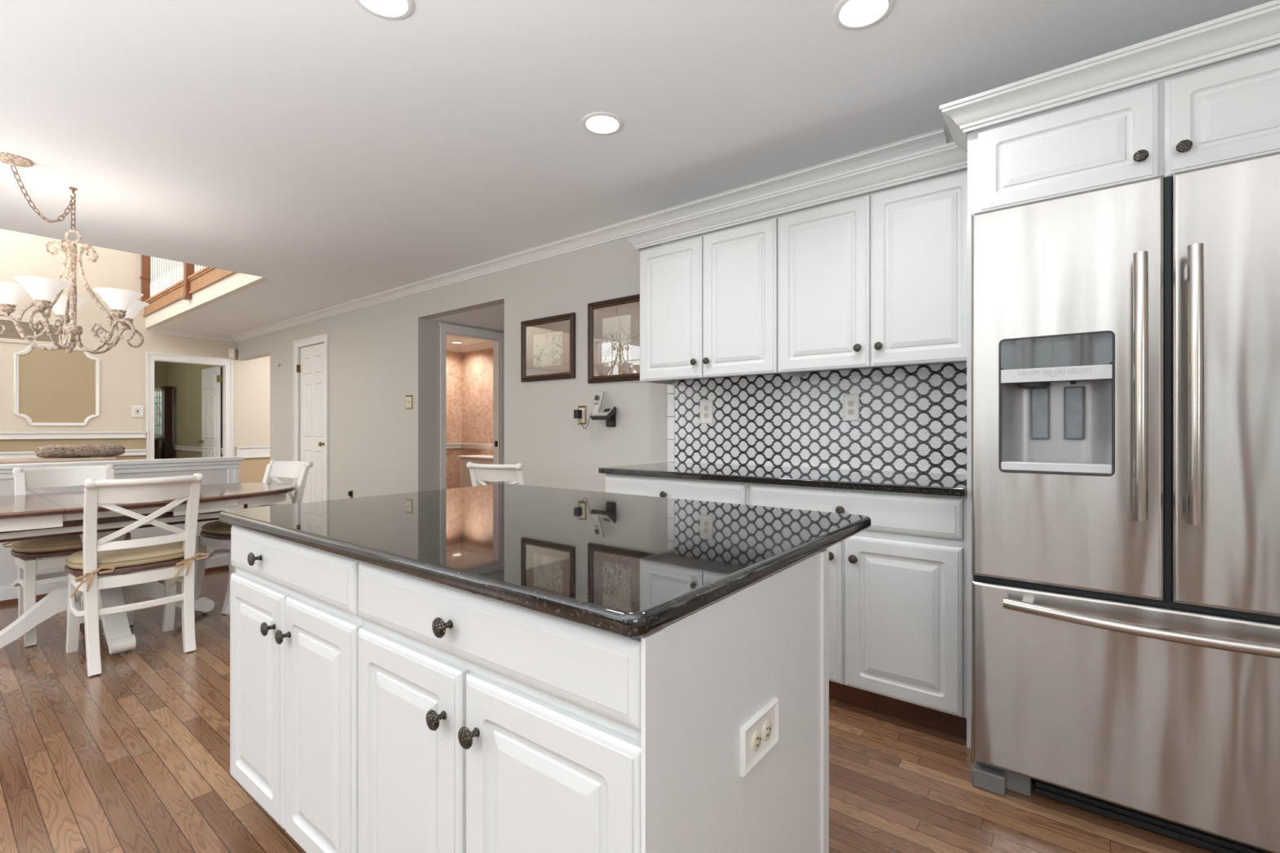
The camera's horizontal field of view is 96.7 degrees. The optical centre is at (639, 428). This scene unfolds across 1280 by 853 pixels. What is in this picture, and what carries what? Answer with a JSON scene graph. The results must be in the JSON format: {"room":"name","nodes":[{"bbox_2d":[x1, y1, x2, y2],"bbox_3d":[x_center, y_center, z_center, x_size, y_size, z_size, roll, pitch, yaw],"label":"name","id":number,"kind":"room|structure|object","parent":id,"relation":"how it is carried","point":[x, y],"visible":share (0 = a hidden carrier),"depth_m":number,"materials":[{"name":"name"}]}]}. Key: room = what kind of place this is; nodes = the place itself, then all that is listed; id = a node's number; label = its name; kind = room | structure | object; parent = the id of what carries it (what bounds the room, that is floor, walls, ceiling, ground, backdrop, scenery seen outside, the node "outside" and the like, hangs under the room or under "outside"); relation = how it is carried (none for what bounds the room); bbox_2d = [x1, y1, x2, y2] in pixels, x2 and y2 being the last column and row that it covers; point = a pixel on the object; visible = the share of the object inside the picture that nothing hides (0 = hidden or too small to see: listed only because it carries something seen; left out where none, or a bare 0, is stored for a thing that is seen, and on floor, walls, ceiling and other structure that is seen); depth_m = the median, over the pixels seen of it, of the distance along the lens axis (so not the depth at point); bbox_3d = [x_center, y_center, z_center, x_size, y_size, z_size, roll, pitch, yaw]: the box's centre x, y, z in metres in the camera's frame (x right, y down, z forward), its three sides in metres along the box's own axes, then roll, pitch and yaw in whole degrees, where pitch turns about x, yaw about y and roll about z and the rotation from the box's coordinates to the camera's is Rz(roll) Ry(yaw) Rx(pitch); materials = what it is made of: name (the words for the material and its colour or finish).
{"room":"kitchen","nodes":[
{"label":"kitchen","id":0,"kind":"room"},
{"bbox_2d":[0,468,228,605],"bbox_3d":[-5.113,0.685,2.368,0.150,0.870,5.820,0,0,38],"label":"wall","id":1,"kind":"structure","parent":0,"point":[8,569],"depth_m":3.85,"materials":[{"name":"white paint"}]},
{"bbox_2d":[0,456,244,568],"bbox_3d":[-5.111,0.675,2.394,0.180,0.890,5.865,0,0,38],"label":"trim","id":2,"kind":"structure","parent":1,"relation":"attached to","point":[231,463],"depth_m":4.23,"materials":[{"name":"white paint"}]},
{"bbox_2d":[0,228,270,483],"bbox_3d":[-7.607,-1.430,6.278,0.120,5.100,8.900,0,0,38],"label":"wall","id":3,"kind":"structure","parent":0,"point":[122,368],"depth_m":7.30,"materials":[{"name":"beige paint"}]},
{"bbox_2d":[0,315,70,346],"bbox_3d":[-7.338,-1.150,6.512,0.015,0.300,1.246,0,0,38],"label":"air vent","id":4,"kind":"object","parent":3,"relation":"in","point":[21,340],"visible":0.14,"depth_m":6.67,"materials":[{"name":"white metal"}]},
{"bbox_2d":[13,344,99,426],"bbox_3d":[-7.036,-0.522,6.895,0.018,0.971,0.730,0,0,38],"label":"trim","id":5,"kind":"structure","parent":3,"relation":"attached to","point":[28,348],"depth_m":6.82,"materials":[{"name":"white paint"}]},
{"bbox_2d":[18,346,95,422],"bbox_3d":[-7.041,-0.522,6.899,0.003,0.899,0.658,0,0,38],"label":"inset panel","id":6,"kind":"object","parent":3,"relation":"attached to","point":[58,385],"visible":0.99,"depth_m":6.88,"materials":[{"name":"beige paint"}]},
{"bbox_2d":[0,431,146,439],"bbox_3d":[-8.410,0.075,5.129,0.034,0.090,6.100,0,0,38],"label":"trim","id":7,"kind":"structure","parent":3,"relation":"attached to","point":[64,434],"depth_m":6.98,"materials":[{"name":"white paint"}]},
{"bbox_2d":[0,448,146,458],"bbox_3d":[-8.410,0.305,5.129,0.034,0.080,6.100,0,0,38],"label":"trim","id":8,"kind":"structure","parent":3,"relation":"attached to","point":[13,455],"depth_m":6.68,"materials":[{"name":"white paint"}]},
{"bbox_2d":[131,405,143,417],"bbox_3d":[-6.586,-0.230,7.466,0.022,0.150,0.120,0,0,38],"label":"light switch","id":9,"kind":"object","parent":3,"relation":"attached to","point":[136,411],"visible":1,"depth_m":7.47,"materials":[{"name":"white plastic"}]},
{"bbox_2d":[146,351,232,459],"bbox_3d":[-6.278,0.052,7.950,0.150,2.135,0.963,0,0,38],"label":"trim","id":10,"kind":"structure","parent":3,"relation":"attached to","point":[227,364],"depth_m":7.93,"materials":[{"name":"white paint"}]},
{"bbox_2d":[142,266,235,316],"bbox_3d":[-4.924,-1.578,6.297,4.080,0.184,0.120,0,0,38],"label":"trim","id":11,"kind":"structure","parent":3,"relation":"attached to","point":[206,276],"depth_m":6.43,"materials":[{"name":"brown wood"}]},
{"bbox_2d":[139,254,205,302],"bbox_3d":[-4.943,-2.078,6.287,4.017,1.285,0.130,0,0,38],"label":"stair railing","id":12,"kind":"object","parent":11,"relation":"on","point":[152,284],"visible":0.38,"depth_m":7.08,"materials":[{"name":"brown wood"}]},
{"bbox_2d":[146,271,270,328],"bbox_3d":[-4.917,-1.415,6.306,4.080,0.160,0.062,0,0,38],"label":"trim","id":13,"kind":"structure","parent":3,"relation":"attached to","point":[236,282],"depth_m":6.01,"materials":[{"name":"white paint"}]},
{"bbox_2d":[197,366,222,457],"bbox_3d":[-6.406,0.100,8.507,0.752,2.020,0.168,0,0,38],"label":"door","id":14,"kind":"structure","parent":3,"relation":"in","point":[211,378],"depth_m":8.45,"materials":[{"name":"white paint"}]},
{"bbox_2d":[236,445,270,457],"bbox_3d":[-5.384,0.345,8.990,0.034,0.170,1.668,0,0,38],"label":"trim","id":15,"kind":"structure","parent":3,"relation":"attached to","point":[242,451],"depth_m":8.50,"materials":[{"name":"white paint"}]},
{"bbox_2d":[154,361,222,458],"bbox_3d":[-8.104,-0.180,8.319,3.180,2.600,2.700,0,0,38],"label":"wall","id":16,"kind":"structure","parent":0,"point":[186,379],"depth_m":9.54,"materials":[{"name":"beige paint"}]},
{"bbox_2d":[154,388,161,438],"bbox_3d":[-8.810,-0.280,9.817,0.060,0.880,0.987,0,0,38],"label":"window","id":17,"kind":"structure","parent":16,"relation":"in","point":[156,436],"depth_m":10.11,"materials":[{"name":"white paint"}]},
{"bbox_2d":[172,444,222,453],"bbox_3d":[-7.303,0.320,9.260,3.080,0.080,0.030,0,0,38],"label":"trim","id":18,"kind":"structure","parent":16,"relation":"attached to","point":[189,448],"depth_m":9.31,"materials":[{"name":"white paint"}]},
{"bbox_2d":[429,319,504,490],"bbox_3d":[-1.533,0.037,6.118,0.100,2.165,1.660,0,0,38],"label":"wall","id":19,"kind":"structure","parent":0,"point":[434,326],"depth_m":5.47,"materials":[{"name":"grey paint"}]},
{"bbox_2d":[439,322,504,489],"bbox_3d":[-1.728,0.048,5.848,0.125,2.145,0.795,0,0,38],"label":"trim","id":20,"kind":"structure","parent":19,"relation":"attached to","point":[498,345],"depth_m":5.96,"materials":[{"name":"white paint"}]},
{"bbox_2d":[431,303,504,346],"bbox_3d":[-1.545,-1.087,6.127,2.850,0.085,1.660,0,0,38],"label":"ceiling","id":21,"kind":"structure","parent":0,"point":[492,317],"depth_m":5.48,"materials":[{"name":"white paint"}]},
{"bbox_2d":[450,341,463,343],"bbox_3d":[-2.209,-1.042,6.876,0.150,0.006,0.150,0,0,38],"label":"recessed light","id":22,"kind":"object","parent":21,"relation":"in","point":[453,342],"visible":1,"depth_m":6.87,"materials":[{"name":"white paint"}]},
{"bbox_2d":[446,348,493,488],"bbox_3d":[-2.192,0.037,6.469,1.370,2.165,1.400,0,0,38],"label":"wall","id":23,"kind":"structure","parent":0,"point":[469,375],"depth_m":7.17,"materials":[{"name":"beige paint"}]},
{"bbox_2d":[446,341,493,352],"bbox_3d":[-2.177,-1.012,6.406,1.270,0.066,1.280,0,0,38],"label":"trim","id":24,"kind":"structure","parent":23,"relation":"attached to","point":[485,345],"depth_m":7.09,"materials":[{"name":"beige wood"}]},
{"bbox_2d":[446,442,493,448],"bbox_3d":[-2.177,0.210,6.406,1.270,0.070,1.280,0,0,38],"label":"trim","id":25,"kind":"structure","parent":23,"relation":"attached to","point":[452,445],"depth_m":7.13,"materials":[{"name":"beige wood"}]},
{"bbox_2d":[0,506,1218,852],"bbox_3d":[-4.092,1.170,3.492,15.650,0.100,9.150,0,0,38],"label":"floor","id":26,"kind":"structure","parent":0,"point":[133,756],"depth_m":1.86,"materials":[{"name":"brown wood"}]},
{"bbox_2d":[0,456,118,464],"bbox_3d":[-5.142,0.670,3.928,1.060,0.900,2.280,0,0,38],"label":"console table","id":27,"kind":"object","parent":26,"relation":"on","point":[110,458],"visible":0.07,"depth_m":4.19,"materials":[{"name":"white wood"}]},
{"bbox_2d":[35,444,124,457],"bbox_3d":[-4.293,0.169,4.380,0.145,0.105,0.488,0,0,38],"label":"throw pillow","id":28,"kind":"object","parent":27,"relation":"on","point":[63,451],"visible":1,"depth_m":4.33,"materials":[{"name":"beige fabric"}]},
{"bbox_2d":[2,464,133,647],"bbox_3d":[-3.261,0.674,3.269,0.623,0.906,0.512,0,0,38],"label":"dining chair","id":29,"kind":"object","parent":26,"relation":"on","point":[25,553],"visible":0.52,"depth_m":3.12,"materials":[{"name":"white paint"}]},
{"bbox_2d":[12,532,130,552],"bbox_3d":[-3.217,0.624,3.239,0.457,0.060,0.474,0,0,38],"label":"cushion","id":30,"kind":"object","parent":29,"relation":"on","point":[68,544],"depth_m":3.05,"materials":[{"name":"fabric"}]},
{"bbox_2d":[64,473,209,676],"bbox_3d":[-2.517,0.674,2.846,0.623,0.906,0.512,0,0,38],"label":"dining chair","id":31,"kind":"object","parent":26,"relation":"on","point":[101,557],"visible":1,"depth_m":2.71,"materials":[{"name":"white wood"}]},
{"bbox_2d":[66,541,183,569],"bbox_3d":[-2.561,0.624,2.877,0.457,0.060,0.474,0,0,38],"label":"cushion","id":32,"kind":"object","parent":31,"relation":"on","point":[171,553],"depth_m":2.73,"materials":[{"name":"fabric"}]},
{"bbox_2d":[0,482,296,655],"bbox_3d":[-2.927,0.745,3.107,1.012,0.750,1.862,0,0,38],"label":"dining table","id":33,"kind":"object","parent":26,"relation":"on","point":[45,515],"visible":0.73,"depth_m":2.92,"materials":[{"name":"brown wood"}]},
{"bbox_2d":[154,439,159,458],"bbox_3d":[-8.587,0.650,9.552,0.640,0.940,0.685,0,0,38],"label":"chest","id":34,"kind":"object","parent":26,"relation":"on","point":[156,441],"visible":0.14,"depth_m":9.61,"materials":[{"name":"brown wood"}]},
{"bbox_2d":[160,386,173,458],"bbox_3d":[-8.110,0.195,9.770,0.210,1.850,0.137,0,0,38],"label":"armoire","id":35,"kind":"object","parent":26,"relation":"on","point":[166,391],"visible":0.77,"depth_m":9.71,"materials":[{"name":"brown wood"}]},
{"bbox_2d":[194,459,313,614],"bbox_3d":[-2.558,0.674,3.797,0.512,0.906,0.623,0,0,25],"label":"dining chair","id":36,"kind":"object","parent":26,"relation":"on","point":[215,534],"visible":0.41,"depth_m":3.65,"materials":[{"name":"white paint"}]},
{"bbox_2d":[201,520,232,534],"bbox_3d":[-2.577,0.624,3.747,0.474,0.060,0.457,0,0,25],"label":"cushion","id":37,"kind":"object","parent":36,"relation":"on","point":[215,527],"depth_m":3.54,"materials":[{"name":"fabric"}]},
{"bbox_2d":[230,525,363,852],"bbox_3d":[-0.715,0.697,1.705,0.756,0.846,0.710,0,0,37],"label":"base cabinet","id":38,"kind":"object","parent":26,"relation":"on","point":[295,622],"visible":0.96,"depth_m":1.39,"materials":[{"name":"white paint"}]},
{"bbox_2d":[459,457,493,488],"bbox_3d":[-1.731,0.733,6.635,0.810,0.775,0.359,0,0,38],"label":"vanity cabinet","id":39,"kind":"object","parent":26,"relation":"on","point":[464,474],"visible":0.06,"depth_m":6.67,"materials":[{"name":"beige wood"}]},
{"bbox_2d":[457,454,493,459],"bbox_3d":[-1.729,0.294,6.642,0.845,0.098,0.353,0,0,38],"label":"countertop","id":40,"kind":"structure","parent":39,"relation":"on","point":[477,456],"depth_m":6.60,"materials":[{"name":"beige stone"}]},
{"bbox_2d":[466,462,526,486],"bbox_3d":[-0.873,0.674,3.981,0.512,0.906,0.623,0,0,22],"label":"dining chair","id":41,"kind":"object","parent":26,"relation":"on","point":[479,473],"visible":0.16,"depth_m":3.72,"materials":[{"name":"white paint"}]},
{"bbox_2d":[358,549,828,852],"bbox_3d":[-0.100,0.697,1.241,0.779,0.846,0.720,0,0,37],"label":"base cabinet","id":42,"kind":"object","parent":26,"relation":"on","point":[486,725],"depth_m":0.95,"materials":[{"name":"white paint"}]},
{"bbox_2d":[219,483,871,637],"bbox_3d":[-0.299,0.257,1.625,1.561,0.034,1.072,0,0,37],"label":"countertop","id":43,"kind":"structure","parent":42,"relation":"on","point":[624,565],"depth_m":1.22,"materials":[{"name":"black stone"}]},
{"bbox_2d":[739,697,778,777],"bbox_3d":[0.215,0.545,1.013,0.010,0.082,0.142,0,0,37],"label":"wall outlet","id":44,"kind":"object","parent":42,"relation":"attached to","point":[758,735],"visible":1,"depth_m":1.00,"materials":[{"name":"white plastic"}]},
{"bbox_2d":[751,729,761,751],"bbox_3d":[0.204,0.545,0.995,0.004,0.034,0.034,0,0,37],"label":"socket","id":45,"kind":"object","parent":44,"relation":"attached to","point":[756,734],"depth_m":0.99,"materials":[{"name":"white plastic"}]},
{"bbox_2d":[762,720,771,741],"bbox_3d":[0.229,0.545,1.028,0.004,0.034,0.034,0,0,37],"label":"socket","id":46,"kind":"object","parent":44,"relation":"attached to","point":[766,725],"depth_m":1.02,"materials":[{"name":"white plastic"}]},
{"bbox_2d":[604,473,749,505],"bbox_3d":[0.324,0.678,3.017,0.849,0.884,0.670,0,0,38],"label":"base cabinet","id":47,"kind":"object","parent":26,"relation":"on","point":[731,492],"visible":0.17,"depth_m":2.74,"materials":[{"name":"white paint"}]},
{"bbox_2d":[749,483,966,737],"bbox_3d":[0.993,0.678,2.493,0.847,0.884,0.670,0,0,38],"label":"base cabinet","id":48,"kind":"object","parent":26,"relation":"on","point":[897,586],"visible":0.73,"depth_m":2.14,"materials":[{"name":"white paint"}]},
{"bbox_2d":[598,462,966,496],"bbox_3d":[0.658,0.221,2.767,1.713,0.030,0.668,0,0,38],"label":"countertop","id":49,"kind":"structure","parent":48,"relation":"on","point":[940,484],"depth_m":2.52,"materials":[{"name":"black stone"}]},
{"bbox_2d":[966,45,1279,748],"bbox_3d":[1.739,0.037,1.920,1.031,2.165,0.670,0,0,38],"label":"tall cabinet","id":50,"kind":"object","parent":26,"relation":"on","point":[1227,111],"visible":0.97,"depth_m":1.75,"materials":[{"name":"white paint"}]},
{"bbox_2d":[621,0,1279,251],"bbox_3d":[0.962,-1.083,2.384,0.406,0.088,2.914,0,0,-42],"label":"crown molding","id":51,"kind":"structure","parent":50,"relation":"attached to","point":[1256,28],"depth_m":1.88,"materials":[{"name":"white paint"}]},
{"bbox_2d":[971,151,1279,852],"bbox_3d":[1.614,0.224,1.781,0.911,1.792,0.926,0,0,38],"label":"refrigerator","id":52,"kind":"object","parent":26,"relation":"on","point":[1126,336],"visible":1,"depth_m":1.54,"materials":[{"name":"grey metal"}]},
{"bbox_2d":[0,0,1273,336],"bbox_3d":[-3.309,-1.410,1.856,12.100,0.140,7.240,0,0,38],"label":"ceiling","id":53,"kind":"structure","parent":0,"point":[333,153],"depth_m":2.37,"materials":[{"name":"white paint"}]},
{"bbox_2d":[0,151,149,354],"bbox_3d":[-3.173,-0.884,3.184,0.692,0.911,0.715,0,0,38],"label":"chandelier","id":54,"kind":"object","parent":53,"relation":"hanging from","point":[45,292],"visible":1,"depth_m":3.13,"materials":[{"name":"metal"}]},
{"bbox_2d":[354,0,413,20],"bbox_3d":[-0.800,-1.337,1.770,0.184,0.006,0.184,0,0,38],"label":"recessed light","id":55,"kind":"object","parent":53,"relation":"in","point":[395,10],"visible":1,"depth_m":1.81,"materials":[{"name":"white paint"}]},
{"bbox_2d":[581,111,623,135],"bbox_3d":[-0.165,-1.337,2.500,0.184,0.006,0.184,0,0,38],"label":"recessed light","id":56,"kind":"object","parent":53,"relation":"in","point":[603,123],"visible":1,"depth_m":2.50,"materials":[{"name":"white paint"}]},
{"bbox_2d":[832,0,894,30],"bbox_3d":[0.713,-1.337,1.817,0.184,0.006,0.184,0,0,38],"label":"recessed light","id":57,"kind":"object","parent":53,"relation":"in","point":[850,15],"visible":1,"depth_m":1.83,"materials":[{"name":"white paint"}]},
{"bbox_2d":[235,44,1279,504],"bbox_3d":[-1.153,-0.110,4.689,12.200,2.460,0.120,0,0,38],"label":"wall","id":58,"kind":"structure","parent":0,"point":[380,353],"depth_m":4.61,"materials":[{"name":"grey paint"}]},
{"bbox_2d":[228,347,236,359],"bbox_3d":[-5.910,-1.090,8.257,0.090,0.160,0.056,0,0,-7],"label":"sensor","id":59,"kind":"object","parent":58,"relation":"attached to","point":[232,352],"visible":1,"depth_m":8.24,"materials":[{"name":"beige plastic"}]},
{"bbox_2d":[296,342,324,502],"bbox_3d":[-3.900,0.058,6.759,0.747,2.105,0.099,0,0,38],"label":"door","id":60,"kind":"structure","parent":58,"relation":"in","point":[311,368],"depth_m":6.77,"materials":[{"name":"white paint"}]},
{"bbox_2d":[293,333,329,500],"bbox_3d":[-3.905,0.020,6.751,0.925,2.200,0.028,0,0,38],"label":"trim","id":61,"kind":"structure","parent":58,"relation":"attached to","point":[325,338],"depth_m":6.51,"materials":[{"name":"white paint"}]},
{"bbox_2d":[348,490,353,497],"bbox_3d":[-3.120,0.720,6.135,0.070,0.114,0.030,0,0,38],"label":"wall outlet","id":62,"kind":"object","parent":58,"relation":"attached to","point":[350,492],"visible":0.79,"depth_m":6.12,"materials":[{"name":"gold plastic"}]},
{"bbox_2d":[405,395,412,408],"bbox_3d":[-2.205,-0.256,5.426,0.115,0.130,0.016,0,0,38],"label":"light switch","id":63,"kind":"object","parent":58,"relation":"attached to","point":[408,397],"visible":1,"depth_m":5.42,"materials":[{"name":"beige plastic"}]},
{"bbox_2d":[520,312,575,382],"bbox_3d":[-0.692,-0.596,4.234,0.568,0.468,0.026,0,0,38],"label":"framed print","id":64,"kind":"object","parent":58,"relation":"attached to","point":[548,344],"visible":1,"depth_m":4.23,"materials":[{"name":"brown paper"}]},
{"bbox_2d":[151,128,947,342],"bbox_3d":[-2.549,-1.306,5.097,9.300,0.066,0.960,0,0,38],"label":"trim","id":65,"kind":"structure","parent":58,"relation":"attached to","point":[938,137],"depth_m":3.83,"materials":[{"name":"white paint"}]},
{"bbox_2d":[577,405,586,424],"bbox_3d":[-0.410,-0.098,4.024,0.080,0.130,0.010,0,0,38],"label":"wall outlet","id":66,"kind":"object","parent":58,"relation":"attached to","point":[583,420],"visible":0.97,"depth_m":4.01,"materials":[{"name":"beige plastic"}]},
{"bbox_2d":[573,409,591,429],"bbox_3d":[-0.380,-0.067,3.960,0.201,0.135,0.044,0,0,42],"label":"power adapter","id":67,"kind":"object","parent":58,"relation":"attached to","point":[577,413],"visible":0.91,"depth_m":4.00,"materials":[{"name":"black plastic"}]},
{"bbox_2d":[590,391,617,426],"bbox_3d":[-0.237,-0.136,3.815,0.150,0.242,0.125,0,0,38],"label":"wall phone","id":68,"kind":"object","parent":58,"relation":"attached to","point":[607,413],"visible":1,"depth_m":3.80,"materials":[{"name":"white plastic"}]},
{"bbox_2d":[587,293,639,383],"bbox_3d":[-0.134,-0.596,3.797,0.575,0.556,0.026,0,0,38],"label":"framed print","id":69,"kind":"object","parent":58,"relation":"attached to","point":[613,324],"visible":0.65,"depth_m":3.83,"materials":[{"name":"brown wood"}]},
{"bbox_2d":[640,216,800,384],"bbox_3d":[0.420,-0.656,3.151,0.854,0.767,0.360,0,0,38],"label":"upper cabinet","id":70,"kind":"object","parent":58,"relation":"attached to","point":[708,302],"visible":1,"depth_m":3.00,"materials":[{"name":"white paint"}]},
{"bbox_2d":[667,362,966,475],"bbox_3d":[0.854,-0.046,3.032,1.732,0.504,0.012,0,0,38],"label":"tile backsplash","id":71,"kind":"structure","parent":58,"relation":"attached to","point":[913,419],"depth_m":2.94,"materials":[{"name":"white tile"}]},
{"bbox_2d":[699,399,713,423],"bbox_3d":[0.393,-0.102,3.380,0.088,0.142,0.010,0,0,38],"label":"wall outlet","id":72,"kind":"object","parent":71,"relation":"attached to","point":[706,406],"visible":1,"depth_m":3.37,"materials":[{"name":"white plastic"}]},
{"bbox_2d":[703,405,708,411],"bbox_3d":[0.392,-0.123,3.378,0.034,0.034,0.004,0,0,38],"label":"socket","id":73,"kind":"object","parent":72,"relation":"attached to","point":[705,407],"depth_m":3.38,"materials":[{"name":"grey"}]},
{"bbox_2d":[703,412,708,417],"bbox_3d":[0.392,-0.081,3.378,0.034,0.034,0.004,0,0,38],"label":"socket","id":74,"kind":"object","parent":72,"relation":"attached to","point":[705,414],"depth_m":3.37,"materials":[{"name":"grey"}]},
{"bbox_2d":[842,393,859,421],"bbox_3d":[1.058,-0.108,2.858,0.082,0.135,0.010,0,0,38],"label":"wall outlet","id":75,"kind":"object","parent":71,"relation":"attached to","point":[851,402],"visible":1,"depth_m":2.85,"materials":[{"name":"white plastic"}]},
{"bbox_2d":[847,400,853,406],"bbox_3d":[1.057,-0.129,2.857,0.034,0.034,0.004,0,0,38],"label":"socket","id":76,"kind":"object","parent":75,"relation":"attached to","point":[850,402],"depth_m":2.86,"materials":[{"name":"grey plastic"}]},
{"bbox_2d":[847,408,853,414],"bbox_3d":[1.057,-0.087,2.857,0.034,0.034,0.004,0,0,38],"label":"socket","id":77,"kind":"object","parent":75,"relation":"attached to","point":[850,411],"depth_m":2.85,"materials":[{"name":"grey plastic"}]},
{"bbox_2d":[777,169,967,377],"bbox_3d":[1.093,-0.656,2.624,0.852,0.767,0.360,0,0,38],"label":"upper cabinet","id":78,"kind":"object","parent":58,"relation":"attached to","point":[877,279],"visible":0.91,"depth_m":2.48,"materials":[{"name":"white paint"}]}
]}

